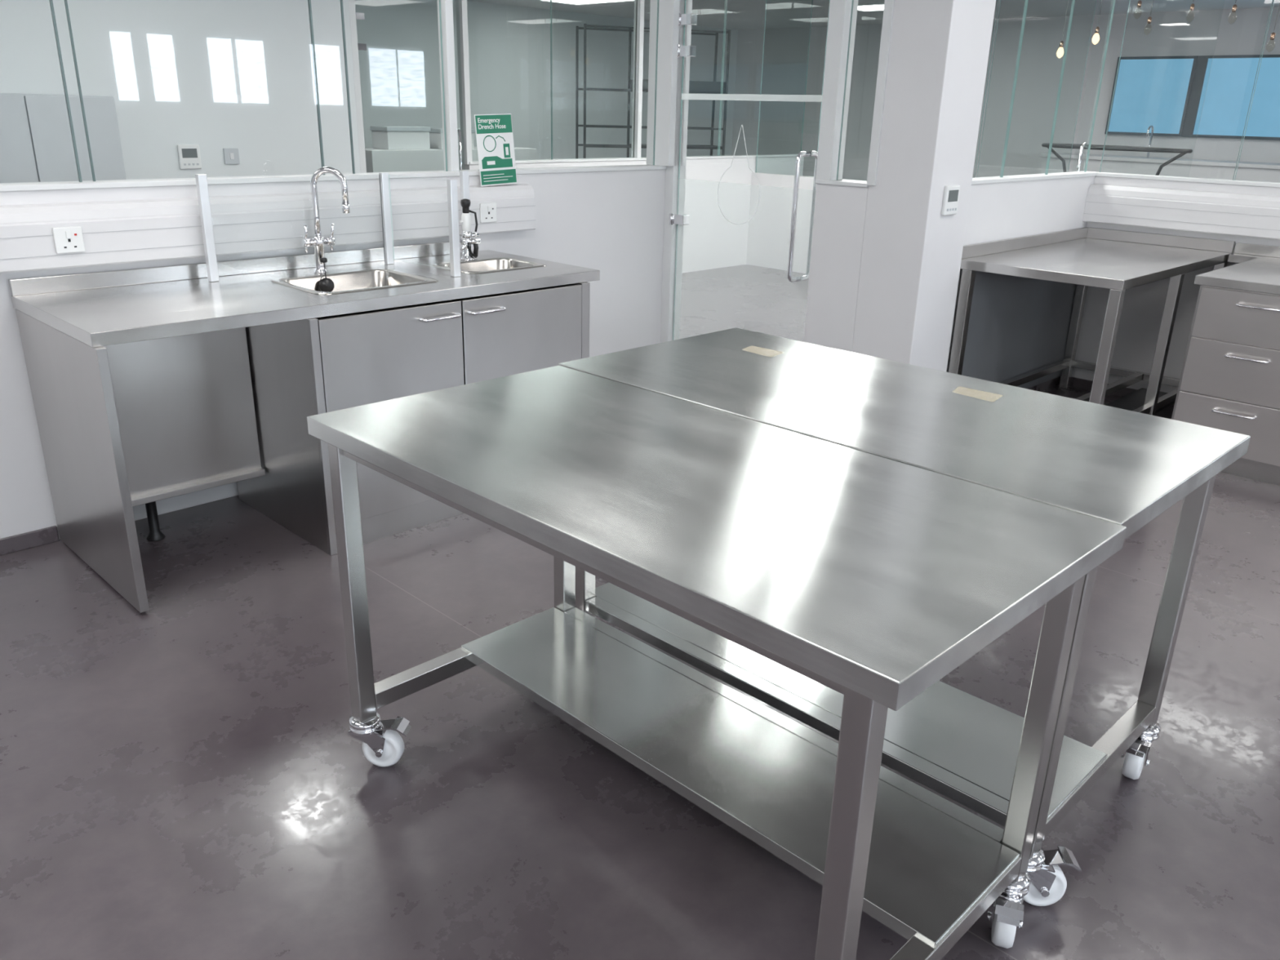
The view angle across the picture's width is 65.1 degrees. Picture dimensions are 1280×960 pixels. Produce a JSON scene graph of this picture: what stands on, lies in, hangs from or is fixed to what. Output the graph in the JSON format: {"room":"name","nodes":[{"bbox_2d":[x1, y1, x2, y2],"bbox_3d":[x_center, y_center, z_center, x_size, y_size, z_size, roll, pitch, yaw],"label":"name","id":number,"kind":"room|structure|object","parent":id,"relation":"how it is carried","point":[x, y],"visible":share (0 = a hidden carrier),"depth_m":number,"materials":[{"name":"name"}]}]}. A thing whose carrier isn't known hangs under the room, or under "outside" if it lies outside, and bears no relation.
{"room":"laboratory","nodes":[
{"label":"laboratory","id":0,"kind":"room"},
{"bbox_2d":[0,168,665,538],"bbox_3d":[-2.392,-0.307,3.348,0.100,1.250,7.250,20,27,41],"label":"wall","id":1,"kind":"structure","parent":0,"point":[611,223],"depth_m":4.86,"materials":[{"name":"white paint"}]},
{"bbox_2d":[0,525,59,555],"bbox_3d":[-3.542,0.649,2.403,0.012,0.060,3.920,20,27,41],"label":"baseboard","id":2,"kind":"structure","parent":1,"relation":"attached to","point":[25,540],"depth_m":3.65,"materials":[{"name":"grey plastic"}]},
{"bbox_2d":[48,0,82,182],"bbox_3d":[-1.946,-1.740,3.260,0.014,1.482,0.006,20,27,41],"label":"trim","id":3,"kind":"structure","parent":1,"relation":"attached to","point":[51,6],"depth_m":3.41,"materials":[{"name":"grey metal"}]},
{"bbox_2d":[64,0,95,181],"bbox_3d":[-1.921,-1.756,3.303,0.010,1.482,0.006,20,27,41],"label":"trim","id":4,"kind":"structure","parent":1,"relation":"attached to","point":[65,1],"depth_m":3.45,"materials":[{"name":"silver metal"}]},
{"bbox_2d":[0,183,535,273],"bbox_3d":[-2.701,-0.604,2.762,0.074,0.210,6.165,20,27,41],"label":"cable trunking","id":5,"kind":"object","parent":1,"relation":"attached to","point":[124,231],"visible":1,"depth_m":3.81,"materials":[{"name":"white plastic"}]},
{"bbox_2d":[52,226,84,253],"bbox_3d":[-1.949,-0.820,3.421,0.014,0.086,0.090,20,27,41],"label":"wall socket","id":6,"kind":"object","parent":5,"relation":"attached to","point":[66,239],"visible":1,"depth_m":3.42,"materials":[{"name":"white plastic"}]},
{"bbox_2d":[65,231,71,238],"bbox_3d":[-1.945,-0.835,3.412,0.004,0.024,0.016,20,27,41],"label":"switch","id":7,"kind":"object","parent":6,"relation":"attached to","point":[68,233],"depth_m":3.41,"materials":[{"name":"white plastic"}]},
{"bbox_2d":[480,202,497,222],"bbox_3d":[-0.696,-1.229,4.610,0.014,0.086,0.090,20,27,41],"label":"wall socket","id":8,"kind":"object","parent":5,"relation":"attached to","point":[487,211],"visible":1,"depth_m":4.61,"materials":[{"name":"white plastic"}]},
{"bbox_2d":[474,113,516,186],"bbox_3d":[-0.661,-1.517,4.607,0.025,0.316,0.220,20,27,41],"label":"safety sign","id":9,"kind":"object","parent":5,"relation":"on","point":[494,132],"visible":1,"depth_m":4.60,"materials":[{"name":"green plastic"}]},
{"bbox_2d":[481,155,512,168],"bbox_3d":[-0.658,-1.467,4.623,0.001,0.052,0.174,15,26,43],"label":"sign","id":10,"kind":"object","parent":9,"relation":"in","point":[500,162],"depth_m":4.62,"materials":[{"name":"green plastic"}]},
{"bbox_2d":[307,0,324,174],"bbox_3d":[-1.289,-1.955,3.883,0.014,1.482,0.006,20,27,41],"label":"trim","id":11,"kind":"structure","parent":1,"relation":"attached to","point":[308,1],"depth_m":4.01,"materials":[{"name":"grey metal"}]},
{"bbox_2d":[0,164,666,191],"bbox_3d":[-2.412,-0.890,3.094,0.120,0.018,7.150,20,27,41],"label":"trim","id":12,"kind":"structure","parent":1,"relation":"on","point":[26,186],"depth_m":3.94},
{"bbox_2d":[340,0,355,173],"bbox_3d":[-1.195,-1.993,3.992,0.010,1.482,0.006,20,27,41],"label":"trim","id":13,"kind":"structure","parent":1,"relation":"attached to","point":[341,1],"depth_m":4.13,"materials":[{"name":"grey metal"}]},
{"bbox_2d":[439,0,447,171],"bbox_3d":[-1.073,-2.024,4.088,0.012,1.485,0.606,20,27,41],"label":"window","id":14,"kind":"structure","parent":1,"relation":"in","point":[439,0],"depth_m":4.42,"materials":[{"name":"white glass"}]},
{"bbox_2d":[436,0,458,171],"bbox_3d":[-0.840,-2.101,4.307,0.060,1.482,0.040,20,27,41],"label":"trim","id":15,"kind":"structure","parent":1,"relation":"attached to","point":[446,6],"depth_m":4.42,"materials":[{"name":"white metal"}]},
{"bbox_2d":[653,0,658,164],"bbox_3d":[-0.366,-2.256,4.759,0.012,1.485,1.300,20,27,41],"label":"window","id":16,"kind":"structure","parent":1,"relation":"in","point":[657,28],"depth_m":5.30,"materials":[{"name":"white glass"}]},
{"bbox_2d":[646,0,688,166],"bbox_3d":[0.150,-2.413,5.214,0.170,1.482,0.110,20,27,41],"label":"trim","id":17,"kind":"structure","parent":1,"relation":"attached to","point":[668,31],"depth_m":5.28,"materials":[{"name":"white metal"}]},
{"bbox_2d":[660,0,692,342],"bbox_3d":[0.199,-1.812,5.422,0.060,2.750,0.100,20,27,41],"label":"trim","id":18,"kind":"structure","parent":1,"relation":"attached to","point":[671,172],"depth_m":5.56,"materials":[{"name":"white metal"}]},
{"bbox_2d":[0,0,804,273],"bbox_3d":[-2.632,-2.396,6.799,0.100,2.750,12.500,20,27,41],"label":"wall","id":19,"kind":"structure","parent":0,"point":[215,76],"depth_m":6.57,"materials":[{"name":"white paint"}]},
{"bbox_2d":[177,144,201,168],"bbox_3d":[-2.925,-2.099,6.510,0.020,0.150,0.138,20,27,41],"label":"thermostat","id":20,"kind":"object","parent":19,"relation":"attached to","point":[189,157],"visible":1,"depth_m":6.50,"materials":[{"name":"white plastic"}]},
{"bbox_2d":[222,148,239,164],"bbox_3d":[-2.729,-2.164,6.699,0.016,0.100,0.100,20,27,41],"label":"light switch","id":21,"kind":"object","parent":19,"relation":"attached to","point":[231,156],"visible":1,"depth_m":6.69,"materials":[{"name":"white plastic"}]},
{"bbox_2d":[348,0,366,173],"bbox_3d":[-2.063,-2.577,7.325,0.080,2.750,0.050,20,27,41],"label":"trim","id":22,"kind":"structure","parent":19,"relation":"attached to","point":[351,2],"depth_m":7.20,"materials":[{"name":"white metal"}]},
{"bbox_2d":[355,12,462,169],"bbox_3d":[-1.714,-2.538,7.687,0.910,2.400,0.067,-17,28,-41],"label":"door","id":23,"kind":"structure","parent":19,"relation":"in","point":[362,46],"depth_m":7.19,"materials":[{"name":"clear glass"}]},
{"bbox_2d":[455,0,472,164],"bbox_3d":[-1.373,-3.314,7.777,0.080,1.650,0.050,20,27,41],"label":"trim","id":24,"kind":"structure","parent":19,"relation":"attached to","point":[460,5],"depth_m":7.82,"materials":[{"name":"white metal"}]},
{"bbox_2d":[550,0,551,159],"bbox_3d":[-1.052,-3.432,8.085,0.012,1.630,0.870,20,27,41],"label":"window","id":25,"kind":"structure","parent":19,"relation":"in","point":[550,0],"depth_m":8.44,"materials":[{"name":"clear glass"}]},
{"bbox_2d":[551,0,637,159],"bbox_3d":[-0.389,-3.649,8.715,0.012,1.630,0.990,20,27,41],"label":"window","id":26,"kind":"structure","parent":19,"relation":"in","point":[551,0],"depth_m":8.49,"materials":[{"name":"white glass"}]},
{"bbox_2d":[463,154,797,164],"bbox_3d":[0.185,-3.072,9.571,0.120,0.020,4.500,20,27,41],"label":"trim","id":27,"kind":"structure","parent":19,"relation":"on","point":[532,161],"depth_m":9.19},
{"bbox_2d":[631,0,644,158],"bbox_3d":[-0.017,-3.767,9.059,0.080,1.630,0.050,20,27,41],"label":"trim","id":28,"kind":"structure","parent":19,"relation":"attached to","point":[637,106],"depth_m":9.08,"materials":[{"name":"white metal"}]},
{"bbox_2d":[717,0,725,155],"bbox_3d":[0.402,-3.907,9.465,0.012,1.630,1.150,20,27,41],"label":"window","id":29,"kind":"structure","parent":19,"relation":"in","point":[725,0],"depth_m":9.88,"materials":[{"name":"clear glass"}]},
{"bbox_2d":[719,0,813,155],"bbox_3d":[1.309,-4.204,10.325,0.012,1.630,1.380,20,27,41],"label":"window","id":30,"kind":"structure","parent":19,"relation":"in","point":[726,0],"depth_m":10.14,"materials":[{"name":"clear glass"}]},
{"bbox_2d":[355,0,737,159],"bbox_3d":[-4.265,-3.984,10.959,0.100,2.750,16.500,20,27,41],"label":"wall","id":31,"kind":"structure","parent":0,"point":[509,46],"depth_m":13.31,"materials":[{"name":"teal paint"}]},
{"bbox_2d":[0,264,1279,959],"bbox_3d":[1.153,-0.633,6.405,15.500,0.100,16.500,20,27,41],"label":"floor","id":32,"kind":"structure","parent":0,"point":[183,777],"depth_m":2.48,"materials":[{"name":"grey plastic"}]},
{"bbox_2d":[0,93,126,182],"bbox_3d":[-3.514,-1.432,5.867,0.358,1.550,0.940,20,27,41],"label":"cabinet","id":33,"kind":"object","parent":32,"relation":"on","point":[36,142],"visible":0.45,"depth_m":5.64,"materials":[{"name":"grey laminate"}]},
{"bbox_2d":[236,281,590,555],"bbox_3d":[-0.923,-0.370,4.167,0.794,0.867,1.270,20,27,41],"label":"base cabinet","id":34,"kind":"object","parent":32,"relation":"on","point":[300,369],"visible":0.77,"depth_m":3.73,"materials":[{"name":"metal"}]},
{"bbox_2d":[8,241,599,613],"bbox_3d":[-1.155,-0.354,3.968,0.803,0.965,2.014,20,27,41],"label":"workbench","id":35,"kind":"object","parent":34,"relation":"on","point":[140,379],"depth_m":3.53,"materials":[{"name":"metal"}]},
{"bbox_2d":[10,249,599,347],"bbox_3d":[-1.155,-0.739,3.836,0.776,0.042,2.014,20,27,41],"label":"countertop","id":36,"kind":"structure","parent":35,"relation":"on","point":[120,314],"depth_m":3.46,"materials":[{"name":"metal"}]},
{"bbox_2d":[301,166,350,273],"bbox_3d":[-1.241,-1.027,3.960,0.194,0.407,0.102,-3,21,-11],"label":"tap","id":37,"kind":"object","parent":35,"relation":"on","point":[318,242],"visible":0.99,"depth_m":3.94,"materials":[{"name":"silver metal"}]},
{"bbox_2d":[319,257,333,291],"bbox_3d":[-1.248,-0.807,3.952,0.058,0.125,0.106,-10,23,-28],"label":"plug","id":38,"kind":"object","parent":35,"relation":"attached to","point":[326,284],"visible":0.94,"depth_m":3.93,"materials":[{"name":"black plastic"}]},
{"bbox_2d":[195,170,471,281],"bbox_3d":[-1.037,-1.002,3.939,0.466,0.385,1.177,20,27,41],"label":"supports","id":39,"kind":"object","parent":35,"relation":"on","point":[384,177],"visible":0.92,"depth_m":3.93,"materials":[{"name":"metal"}]},
{"bbox_2d":[271,268,438,319],"bbox_3d":[-1.095,-0.687,3.880,0.416,0.173,0.516,20,27,41],"label":"sink","id":40,"kind":"object","parent":35,"relation":"in","point":[370,279],"depth_m":3.97,"materials":[{"name":"silver metal"}]},
{"bbox_2d":[459,198,479,260],"bbox_3d":[-0.759,-1.099,4.397,0.073,0.260,0.117,20,27,41],"label":"hose","id":41,"kind":"object","parent":35,"relation":"on","point":[466,241],"visible":1,"depth_m":4.39,"materials":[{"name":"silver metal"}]},
{"bbox_2d":[432,257,546,301],"bbox_3d":[-0.646,-0.853,4.329,0.316,0.153,0.416,20,27,41],"label":"sink","id":42,"kind":"object","parent":35,"relation":"in","point":[494,264],"depth_m":4.39,"materials":[{"name":"silver metal"}]},
{"bbox_2d":[364,146,537,172],"bbox_3d":[-2.128,-3.053,10.969,0.600,1.100,2.100,20,27,41],"label":"countertop","id":43,"kind":"structure","parent":32,"relation":"on","point":[377,160],"depth_m":10.22,"materials":[{"name":"white paint"}]},
{"bbox_2d":[369,125,431,149],"bbox_3d":[-2.465,-3.531,10.338,0.320,0.220,0.520,20,27,41],"label":"storage box","id":44,"kind":"object","parent":43,"relation":"on","point":[384,137],"visible":1,"depth_m":10.21,"materials":[{"name":"white paint"}]},
{"bbox_2d":[429,128,475,149],"bbox_3d":[-2.042,-3.660,10.744,0.320,0.200,0.440,20,27,41],"label":"storage box","id":45,"kind":"object","parent":43,"relation":"on","point":[436,137],"visible":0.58,"depth_m":10.58,"materials":[{"name":"white paint"}]},
{"bbox_2d":[575,23,730,158],"bbox_3d":[0.114,-3.676,11.005,1.584,2.350,0.424,-4,21,-15],"label":"shelving rack","id":46,"kind":"object","parent":32,"relation":"on","point":[713,87],"visible":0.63,"depth_m":10.76,"materials":[{"name":"black metal"}]},
{"bbox_2d":[306,365,1126,959],"bbox_3d":[0.004,0.394,2.128,1.541,0.900,0.806,20,27,41],"label":"work table","id":47,"kind":"object","parent":32,"relation":"on","point":[871,579],"visible":1,"depth_m":1.91,"materials":[{"name":"metal"}]},
{"bbox_2d":[558,327,1250,906],"bbox_3d":[0.557,0.212,2.650,1.576,0.902,0.756,20,27,41],"label":"work table","id":48,"kind":"object","parent":32,"relation":"on","point":[1126,468],"visible":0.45,"depth_m":2.34,"materials":[{"name":"metal"}]},
{"bbox_2d":[948,226,1235,415],"bbox_3d":[2.375,-0.766,5.326,0.805,0.960,1.540,20,27,41],"label":"bench","id":49,"kind":"object","parent":32,"relation":"on","point":[1021,303],"visible":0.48,"depth_m":5.33,"materials":[{"name":"metal"}]},
{"bbox_2d":[960,237,1232,290],"bbox_3d":[2.384,-1.139,5.188,0.805,0.045,1.540,20,27,41],"label":"countertop","id":50,"kind":"structure","parent":49,"relation":"on","point":[1091,262],"depth_m":4.94,"materials":[{"name":"metal"}]},
{"bbox_2d":[1105,387,1175,413],"bbox_3d":[2.516,-0.338,5.303,0.230,0.020,1.390,20,27,41],"label":"shelf","id":51,"kind":"object","parent":49,"relation":"attached to","point":[1134,400],"depth_m":5.55,"materials":[{"name":"metal"}]},
{"bbox_2d":[1041,142,1192,175],"bbox_3d":[4.099,-2.268,8.934,1.271,1.349,0.512,20,27,41],"label":"bar table","id":52,"kind":"object","parent":32,"relation":"on","point":[1182,152],"visible":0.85,"depth_m":8.50,"materials":[{"name":"black metal"}]},
{"bbox_2d":[1040,152,1279,182],"bbox_3d":[6.574,-3.012,11.384,4.040,1.150,0.720,20,27,41],"label":"countertop","id":53,"kind":"structure","parent":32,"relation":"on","point":[1181,167],"depth_m":11.36,"materials":[{"name":"white paint"}]},
{"bbox_2d":[1143,124,1153,158],"bbox_3d":[5.841,-3.909,11.579,0.087,0.362,0.164,20,27,41],"label":"tap","id":54,"kind":"object","parent":53,"relation":"on","point":[1151,126],"visible":0.94,"depth_m":11.57,"materials":[{"name":"silver metal"}]},
{"bbox_2d":[1171,242,1279,485],"bbox_3d":[3.238,-0.547,4.802,1.200,0.955,1.126,20,27,41],"label":"drawer unit","id":55,"kind":"object","parent":32,"relation":"on","point":[1229,380],"visible":0.98,"depth_m":4.59,"materials":[{"name":"metal"}]},
{"bbox_2d":[1194,242,1279,294],"bbox_3d":[3.257,-0.953,4.660,1.200,0.095,1.100,20,27,41],"label":"countertop","id":56,"kind":"structure","parent":55,"relation":"on","point":[1258,268],"depth_m":4.72,"materials":[{"name":"metal"}]},
{"bbox_2d":[746,172,866,273],"bbox_3d":[2.362,-2.355,9.614,3.300,0.950,0.100,20,27,41],"label":"wall","id":57,"kind":"structure","parent":0,"point":[769,228],"depth_m":10.40,"materials":[{"name":"white paint"}]},
{"bbox_2d":[755,0,830,175],"bbox_3d":[1.507,-3.970,9.953,0.760,1.800,0.012,20,27,41],"label":"window","id":58,"kind":"structure","parent":57,"relation":"in","point":[766,0],"depth_m":10.02,"materials":[{"name":"clear glass"}]},
{"bbox_2d":[976,0,1096,177],"bbox_3d":[3.277,-3.315,8.313,0.800,1.800,0.012,20,27,41],"label":"window","id":59,"kind":"structure","parent":57,"relation":"in","point":[1000,0],"depth_m":8.38,"materials":[{"name":"clear glass"}]},
{"bbox_2d":[803,183,868,351],"bbox_3d":[0.970,-0.823,4.965,0.290,1.250,0.100,20,27,41],"label":"wall","id":60,"kind":"structure","parent":0,"point":[840,211],"depth_m":4.84,"materials":[{"name":"white paint"}]},
{"bbox_2d":[669,0,817,340],"bbox_3d":[0.529,-1.586,5.137,0.950,2.500,0.185,20,27,41],"label":"door","id":61,"kind":"structure","parent":60,"relation":"in","point":[690,19],"depth_m":5.08,"materials":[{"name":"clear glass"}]},
{"bbox_2d":[815,0,857,180],"bbox_3d":[0.923,-2.136,4.547,0.085,1.500,0.100,20,27,41],"label":"trim","id":62,"kind":"structure","parent":60,"relation":"attached to","point":[840,11],"depth_m":4.63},
{"bbox_2d":[814,179,868,187],"bbox_3d":[0.984,-1.407,4.747,0.290,0.018,0.122,20,27,41],"label":"trim","id":63,"kind":"structure","parent":60,"relation":"attached to","point":[841,182],"depth_m":4.71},
{"bbox_2d":[835,0,853,181],"bbox_3d":[1.028,-2.104,4.456,0.200,1.492,0.012,20,27,41],"label":"window","id":64,"kind":"structure","parent":60,"relation":"in","point":[853,0],"depth_m":4.64,"materials":[{"name":"clear glass"}]},
{"bbox_2d":[866,0,894,186],"bbox_3d":[1.111,-2.066,4.373,0.045,1.500,0.100,20,27,41],"label":"trim","id":65,"kind":"structure","parent":60,"relation":"attached to","point":[888,11],"depth_m":4.46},
{"bbox_2d":[466,0,1279,30],"bbox_3d":[1.221,-3.304,5.413,15.500,0.100,16.500,20,27,41],"label":"ceiling","id":66,"kind":"structure","parent":0,"point":[741,15],"depth_m":12.32,"materials":[{"name":"paint"}]},
{"bbox_2d":[537,0,634,4],"bbox_3d":[-0.558,-5.651,11.779,1.240,0.020,0.640,20,27,41],"label":"recessed light","id":67,"kind":"object","parent":66,"relation":"in","point":[566,2],"visible":1,"depth_m":12.04,"materials":[{"name":"white plastic"}]},
{"bbox_2d":[857,2,884,11],"bbox_3d":[2.977,-5.524,11.681,1.240,0.020,0.640,20,27,41],"label":"recessed light","id":68,"kind":"object","parent":66,"relation":"in","point":[878,6],"visible":0.25,"depth_m":11.85,"materials":[{"name":"white plastic"}]},
{"bbox_2d":[857,4,884,10],"bbox_3d":[2.977,-5.527,11.680,1.200,0.010,0.600,20,27,41],"label":"diffuser","id":69,"kind":"object","parent":68,"relation":"attached to","point":[860,7],"depth_m":11.92,"materials":[{"name":"white plastic"}]},
{"bbox_2d":[1056,0,1068,57],"bbox_3d":[3.554,-3.900,8.348,0.060,0.715,0.060,20,27,41],"label":"pendant lamp","id":70,"kind":"object","parent":66,"relation":"hanging from","point":[1060,53],"visible":0.99,"depth_m":8.43,"materials":[{"name":"white glass"}]},
{"bbox_2d":[1091,0,1102,44],"bbox_3d":[3.753,-3.874,8.147,0.060,0.615,0.060,20,27,41],"label":"pendant lamp","id":71,"kind":"object","parent":66,"relation":"hanging from","point":[1095,38],"visible":1,"depth_m":8.21,"materials":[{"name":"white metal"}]},
{"bbox_2d":[1136,0,1142,19],"bbox_3d":[3.968,-3.880,7.919,0.060,0.435,0.060,20,27,41],"label":"pendant lamp","id":72,"kind":"object","parent":66,"relation":"hanging from","point":[1139,4],"visible":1,"depth_m":7.95,"materials":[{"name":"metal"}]},
{"bbox_2d":[1143,0,1153,35],"bbox_3d":[4.037,-3.797,7.874,0.060,0.555,0.060,20,27,41],"label":"pendant lamp","id":73,"kind":"object","parent":66,"relation":"hanging from","point":[1149,19],"visible":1,"depth_m":7.92,"materials":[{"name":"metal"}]},
{"bbox_2d":[1186,0,1195,22],"bbox_3d":[4.250,-3.756,7.664,0.060,0.475,0.060,20,27,41],"label":"pendant lamp","id":74,"kind":"object","parent":66,"relation":"hanging from","point":[1192,6],"visible":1,"depth_m":7.70,"materials":[{"name":"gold metal"}]},
{"bbox_2d":[1227,0,1236,23],"bbox_3d":[4.463,-3.668,7.470,0.060,0.495,0.060,20,27,41],"label":"pendant lamp","id":75,"kind":"object","parent":66,"relation":"hanging from","point":[1234,6],"visible":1,"depth_m":7.51,"materials":[{"name":"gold metal"}]},
{"bbox_2d":[1266,4,1279,52],"bbox_3d":[4.673,-3.496,7.308,0.060,0.695,0.060,20,27,41],"label":"pendant lamp","id":76,"kind":"object","parent":66,"relation":"hanging from","point":[1273,34],"visible":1,"depth_m":7.38,"materials":[{"name":"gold metal"}]},
{"bbox_2d":[852,0,995,371],"bbox_3d":[1.299,-1.477,4.594,0.320,2.750,0.370,20,27,41],"label":"wall column","id":77,"kind":"structure","parent":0,"point":[911,258],"depth_m":4.50,"materials":[{"name":"white paint"}]},
{"bbox_2d":[941,185,959,215],"bbox_3d":[1.408,-1.266,4.537,0.020,0.130,0.120,20,27,41],"label":"thermostat","id":78,"kind":"object","parent":77,"relation":"attached to","point":[951,193],"visible":1,"depth_m":4.52,"materials":[{"name":"white plastic"}]},
{"bbox_2d":[731,7,1279,180],"bbox_3d":[7.010,-3.849,11.368,15.400,2.750,0.100,20,27,41],"label":"wall","id":79,"kind":"structure","parent":0,"point":[1173,33],"depth_m":13.01,"materials":[{"name":"white paint"}]},
{"bbox_2d":[1104,57,1120,133],"bbox_3d":[5.785,-4.692,12.248,0.030,0.880,0.060,20,27,41],"label":"trim","id":80,"kind":"structure","parent":79,"relation":"attached to","point":[1118,57],"depth_m":12.23,"materials":[{"name":"grey metal"}]},
{"bbox_2d":[1106,131,1178,136],"bbox_3d":[6.080,-4.182,12.114,0.830,0.030,0.060,20,27,41],"label":"trim","id":81,"kind":"structure","parent":79,"relation":"attached to","point":[1108,132],"depth_m":12.11,"materials":[{"name":"black metal"}]},
{"bbox_2d":[1108,58,1193,133],"bbox_3d":[6.090,-4.580,11.966,0.830,0.820,0.020,20,27,41],"label":"window","id":82,"kind":"structure","parent":79,"relation":"in","point":[1148,92],"depth_m":11.95,"materials":[{"name":"blue glass"}]},
{"bbox_2d":[1120,55,1194,59],"bbox_3d":[6.100,-4.978,11.818,0.830,0.030,0.060,20,27,41],"label":"trim","id":83,"kind":"structure","parent":79,"relation":"attached to","point":[1184,56],"depth_m":11.81,"materials":[{"name":"black metal"}]},
{"bbox_2d":[1178,55,1205,137],"bbox_3d":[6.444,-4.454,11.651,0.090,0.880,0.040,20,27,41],"label":"trim","id":84,"kind":"structure","parent":79,"relation":"attached to","point":[1201,59],"depth_m":11.64,"materials":[{"name":"black metal"}]},
{"bbox_2d":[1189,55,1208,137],"bbox_3d":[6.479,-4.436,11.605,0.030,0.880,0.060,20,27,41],"label":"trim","id":85,"kind":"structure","parent":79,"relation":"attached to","point":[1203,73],"depth_m":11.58,"materials":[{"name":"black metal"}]},
{"bbox_2d":[1191,134,1279,140],"bbox_3d":[6.841,-3.900,11.409,1.020,0.030,0.060,20,27,41],"label":"trim","id":86,"kind":"structure","parent":79,"relation":"attached to","point":[1193,135],"depth_m":11.42,"materials":[{"name":"grey metal"}]},
{"bbox_2d":[1192,57,1279,137],"bbox_3d":[6.851,-4.298,11.261,1.020,0.820,0.020,20,27,41],"label":"window","id":87,"kind":"structure","parent":79,"relation":"in","point":[1228,82],"depth_m":11.31,"materials":[{"name":"blue glass"}]},
{"bbox_2d":[1208,54,1279,58],"bbox_3d":[6.861,-4.697,11.113,1.020,0.030,0.060,20,27,41],"label":"trim","id":88,"kind":"structure","parent":79,"relation":"attached to","point":[1238,55],"depth_m":11.17,"materials":[{"name":"black metal"}]},
{"bbox_2d":[946,176,1094,372],"bbox_3d":[2.047,-1.020,5.569,0.100,1.250,1.780,20,27,41],"label":"wall","id":89,"kind":"structure","parent":0,"point":[1002,211],"depth_m":5.30,"materials":[{"name":"white paint"}]},
{"bbox_2d":[973,1,998,177],"bbox_3d":[2.703,-3.527,8.844,0.780,1.800,0.012,20,27,41],"label":"window","id":90,"kind":"structure","parent":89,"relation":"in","point":[997,2],"depth_m":8.61,"materials":[{"name":"clear glass"}]},
{"bbox_2d":[1000,0,1027,177],"bbox_3d":[1.663,-2.179,4.693,0.012,1.485,0.592,20,27,41],"label":"window","id":91,"kind":"structure","parent":89,"relation":"in","point":[1025,2],"depth_m":5.00,"materials":[{"name":"clear glass"}]},
{"bbox_2d":[971,171,1097,184],"bbox_3d":[2.062,-1.614,5.348,0.120,0.018,1.780,20,27,41],"label":"trim","id":92,"kind":"structure","parent":89,"relation":"on","point":[989,180],"depth_m":5.30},
{"bbox_2d":[1002,0,1074,176],"bbox_3d":[2.062,-2.310,5.071,0.012,1.485,0.522,20,27,41],"label":"window","id":93,"kind":"structure","parent":89,"relation":"in","point":[1073,1],"depth_m":5.29,"materials":[{"name":"clear glass"}]},
{"bbox_2d":[1027,376,1060,391],"bbox_3d":[2.033,-0.434,5.702,0.012,0.060,1.668,20,27,41],"label":"baseboard","id":94,"kind":"structure","parent":89,"relation":"attached to","point":[1054,382],"depth_m":6.12,"materials":[{"name":"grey plastic"}]},
{"bbox_2d":[1046,0,1115,174],"bbox_3d":[2.436,-2.432,5.426,0.012,1.485,0.522,20,27,41],"label":"window","id":95,"kind":"structure","parent":89,"relation":"in","point":[1113,2],"depth_m":5.65,"materials":[{"name":"clear glass"}]},
{"bbox_2d":[1076,142,1086,171],"bbox_3d":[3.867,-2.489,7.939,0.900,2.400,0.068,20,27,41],"label":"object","id":96,"kind":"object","parent":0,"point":[1084,144],"depth_m":8.15,"materials":[{"name":"silver metal"}]},
{"bbox_2d":[1071,176,1279,392],"bbox_3d":[3.886,-0.753,4.977,3.420,1.250,0.100,20,27,41],"label":"wall","id":97,"kind":"structure","parent":0,"point":[1143,305],"depth_m":5.81,"materials":[{"name":"white paint"}]},
{"bbox_2d":[1070,377,1174,407],"bbox_3d":[3.832,-0.182,5.147,3.420,0.060,0.012,20,27,41],"label":"baseboard","id":98,"kind":"structure","parent":97,"relation":"attached to","point":[1078,383],"depth_m":6.14,"materials":[{"name":"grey plastic"}]},
{"bbox_2d":[1082,183,1279,239],"bbox_3d":[3.836,-1.178,4.753,3.419,0.210,0.074,20,27,41],"label":"cable trunking","id":99,"kind":"object","parent":97,"relation":"attached to","point":[1252,215],"visible":1,"depth_m":5.50,"materials":[{"name":"white plastic"}]},
{"bbox_2d":[1099,0,1272,180],"bbox_3d":[2.964,-2.402,5.382,0.712,1.485,0.012,20,27,41],"label":"window","id":100,"kind":"structure","parent":97,"relation":"in","point":[1130,0],"depth_m":5.57,"materials":[{"name":"clear glass"}]},
{"bbox_2d":[1095,172,1279,187],"bbox_3d":[3.901,-1.347,4.756,3.420,0.018,0.120,20,27,41],"label":"trim","id":101,"kind":"structure","parent":97,"relation":"on","point":[1099,174],"depth_m":5.51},
{"bbox_2d":[1234,0,1275,180],"bbox_3d":[3.608,-2.164,4.785,1.092,1.485,0.012,20,27,41],"label":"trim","id":102,"kind":"structure","parent":97,"relation":"in","point":[1274,0],"depth_m":5.24,"materials":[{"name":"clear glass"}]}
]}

